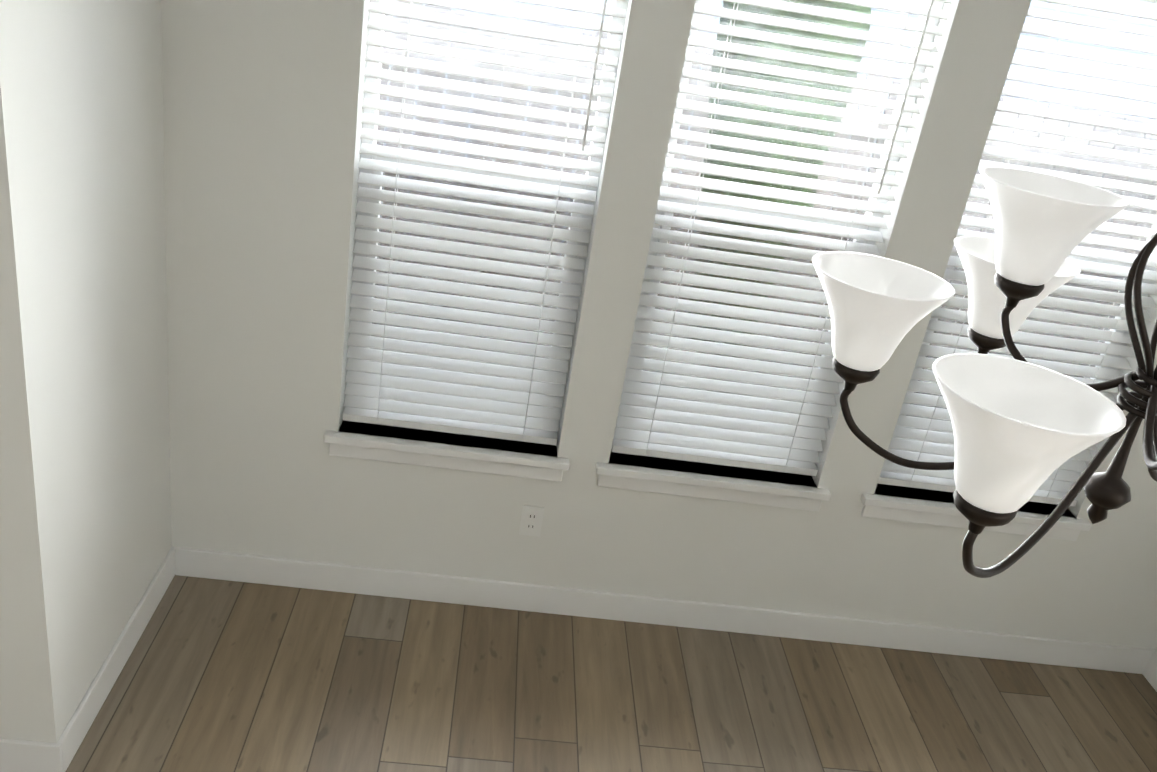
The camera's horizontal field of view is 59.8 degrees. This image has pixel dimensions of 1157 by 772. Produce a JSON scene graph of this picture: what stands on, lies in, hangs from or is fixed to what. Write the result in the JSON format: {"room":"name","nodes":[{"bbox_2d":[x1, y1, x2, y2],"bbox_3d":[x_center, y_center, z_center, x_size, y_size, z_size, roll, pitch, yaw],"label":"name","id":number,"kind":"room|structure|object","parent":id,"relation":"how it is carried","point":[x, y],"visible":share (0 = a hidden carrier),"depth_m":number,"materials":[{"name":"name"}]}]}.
{"room":"dining room","nodes":[
{"label":"dining room","id":0,"kind":"room"},
{"bbox_2d":[0,0,171,742],"bbox_3d":[-1.498,-0.464,2.437,0.670,2.790,0.895,7,25,-5],"label":"wall","id":1,"kind":"structure","parent":0,"point":[85,518],"depth_m":2.46,"materials":[{"name":"white paint"}]},
{"bbox_2d":[0,739,55,771],"bbox_3d":[-1.675,0.932,2.583,0.630,0.110,0.016,7,25,-5],"label":"baseboard","id":2,"kind":"structure","parent":1,"relation":"attached to","point":[15,755],"depth_m":2.59,"materials":[{"name":"white wood"}]},
{"bbox_2d":[44,547,179,771],"bbox_3d":[-1.361,0.792,2.999,0.016,0.110,0.868,7,25,-5],"label":"baseboard","id":3,"kind":"structure","parent":1,"relation":"attached to","point":[62,751],"depth_m":2.93,"materials":[{"name":"white wood"}]},
{"bbox_2d":[66,575,1156,771],"bbox_3d":[-3.151,1.994,-0.057,16.750,0.060,7.700,7,25,-5],"label":"floor","id":4,"kind":"structure","parent":0,"point":[216,675],"depth_m":3.23,"materials":[{"name":"brown wood"}]},
{"bbox_2d":[161,0,1156,649],"bbox_3d":[0.302,-0.461,3.087,4.350,2.790,0.160,7,25,-5],"label":"wall","id":5,"kind":"structure","parent":0,"point":[263,112],"depth_m":3.21,"materials":[{"name":"white paint"}]},
{"bbox_2d":[324,420,568,481],"bbox_3d":[-0.429,0.215,3.324,0.793,0.085,0.135,7,25,-5],"label":"window sill","id":6,"kind":"structure","parent":5,"relation":"attached to","point":[428,453],"depth_m":3.28,"materials":[{"name":"white wood"}]},
{"bbox_2d":[345,0,628,438],"bbox_3d":[-0.294,-0.649,3.026,0.713,1.753,0.072,7,25,-5],"label":"window","id":7,"kind":"structure","parent":5,"relation":"in","point":[613,20],"depth_m":2.98,"materials":[{"name":"white plastic"}]},
{"bbox_2d":[372,172,570,391],"bbox_3d":[-0.358,-0.283,3.222,0.635,0.838,0.002,7,25,-5],"label":"screen","id":8,"kind":"object","parent":7,"relation":"attached to","point":[492,217],"depth_m":3.15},
{"bbox_2d":[342,0,627,444],"bbox_3d":[-0.283,-0.652,2.913,0.773,1.790,0.105,7,25,-5],"label":"window blind","id":9,"kind":"object","parent":7,"relation":"attached to","point":[435,398],"visible":0.96,"depth_m":3.03,"materials":[{"name":"white plastic"}]},
{"bbox_2d":[519,505,543,536],"bbox_3d":[-0.159,0.457,3.406,0.072,0.116,0.008,7,25,-5],"label":"electrical outlet plate","id":10,"kind":"object","parent":5,"relation":"attached to","point":[531,520],"visible":1,"depth_m":3.40,"materials":[{"name":"white plastic"}]},
{"bbox_2d":[180,547,1154,673],"bbox_3d":[0.361,0.811,3.587,3.530,0.110,0.013,7,25,-5],"label":"baseboard","id":11,"kind":"structure","parent":5,"relation":"attached to","point":[199,563],"depth_m":3.57,"materials":[{"name":"white wood"}]},
{"bbox_2d":[596,450,830,511],"bbox_3d":[0.445,0.324,3.407,0.795,0.085,0.135,7,25,-5],"label":"window sill","id":12,"kind":"structure","parent":5,"relation":"attached to","point":[689,483],"depth_m":3.36,"materials":[{"name":"white wood"}]},
{"bbox_2d":[611,0,943,448],"bbox_3d":[0.581,-0.540,3.109,0.715,1.753,0.072,7,25,-5],"label":"window","id":13,"kind":"structure","parent":5,"relation":"in","point":[760,59],"depth_m":3.01,"materials":[{"name":"clear glass"}]},
{"bbox_2d":[641,213,852,412],"bbox_3d":[0.517,-0.175,3.305,0.637,0.838,0.002,7,25,-5],"label":"screen","id":14,"kind":"object","parent":13,"relation":"attached to","point":[712,234],"depth_m":3.23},
{"bbox_2d":[612,0,951,475],"bbox_3d":[0.592,-0.543,2.996,0.775,1.790,0.105,7,25,-5],"label":"window blind","id":15,"kind":"object","parent":13,"relation":"attached to","point":[678,428],"visible":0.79,"depth_m":3.07,"materials":[{"name":"white plastic"}]},
{"bbox_2d":[861,484,1090,540],"bbox_3d":[1.354,0.437,3.493,0.809,0.085,0.135,7,25,-5],"label":"window sill","id":16,"kind":"structure","parent":5,"relation":"attached to","point":[922,511],"depth_m":3.44,"materials":[{"name":"white wood"}]},
{"bbox_2d":[899,0,1156,459],"bbox_3d":[1.490,-0.427,3.196,0.729,1.753,0.072,7,25,-5],"label":"window","id":17,"kind":"structure","parent":5,"relation":"in","point":[1098,83],"depth_m":3.06,"materials":[{"name":"clear glass"}]},
{"bbox_2d":[907,255,1125,431],"bbox_3d":[1.426,-0.062,3.391,0.651,0.838,0.002,7,25,-5],"label":"screen","id":18,"kind":"object","parent":17,"relation":"attached to","point":[1094,287],"depth_m":3.32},
{"bbox_2d":[878,0,1156,506],"bbox_3d":[1.501,-0.431,3.082,0.789,1.790,0.105,7,25,-5],"label":"window blind","id":19,"kind":"object","parent":17,"relation":"attached to","point":[919,443],"visible":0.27,"depth_m":3.12,"materials":[{"name":"white plastic"}]},
{"bbox_2d":[1140,651,1156,691],"bbox_3d":[2.185,1.786,2.135,0.016,0.110,3.590,7,25,-5],"label":"baseboard","id":20,"kind":"structure","parent":5,"relation":"attached to","point":[1150,668],"depth_m":3.72,"materials":[{"name":"white wood"}]},
{"bbox_3d":[2.000,0.101,-0.750,7.165,0.202,7.700,7,25,-5],"label":"ceiling","id":21,"kind":"structure","parent":0,"visible":0},
{"bbox_2d":[812,167,1156,577],"bbox_3d":[0.768,-0.317,1.109,0.831,1.116,0.883,7,25,-5],"label":"chandelier","id":22,"kind":"object","parent":21,"relation":"hanging from","point":[1023,429],"visible":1,"depth_m":1.26,"materials":[{"name":"white glass"}]},
{"label":"outside","id":23,"kind":"structure","parent":0,"visible":0},
{"bbox_2d":[370,260,950,444],"bbox_3d":[-0.078,-0.850,7.287,20.000,0.060,7.800,7,25,-5],"label":"ground","id":24,"kind":"structure","parent":23,"point":[646,358],"depth_m":5.82,"materials":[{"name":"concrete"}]},
{"bbox_2d":[375,0,1156,378],"bbox_3d":[0.105,-1.069,5.640,18.000,1.710,0.150,7,25,-5],"label":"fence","id":25,"kind":"object","parent":24,"relation":"on","point":[707,84],"depth_m":5.58,"materials":[{"name":"white"}]},
{"bbox_2d":[383,0,1156,295],"bbox_3d":[0.410,-3.899,6.130,20.000,6.520,0.350,7,25,-5],"label":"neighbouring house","id":26,"kind":"structure","parent":24,"relation":"on","point":[888,31],"depth_m":6.82,"materials":[{"name":"white"}]},
{"bbox_2d":[689,0,870,391],"bbox_3d":[1.150,-2.592,4.309,0.694,5.901,0.685,7,25,-5],"label":"cypress tree","id":27,"kind":"object","parent":24,"relation":"on","point":[754,43],"depth_m":4.63,"materials":[{"name":"green plant"}]}
]}

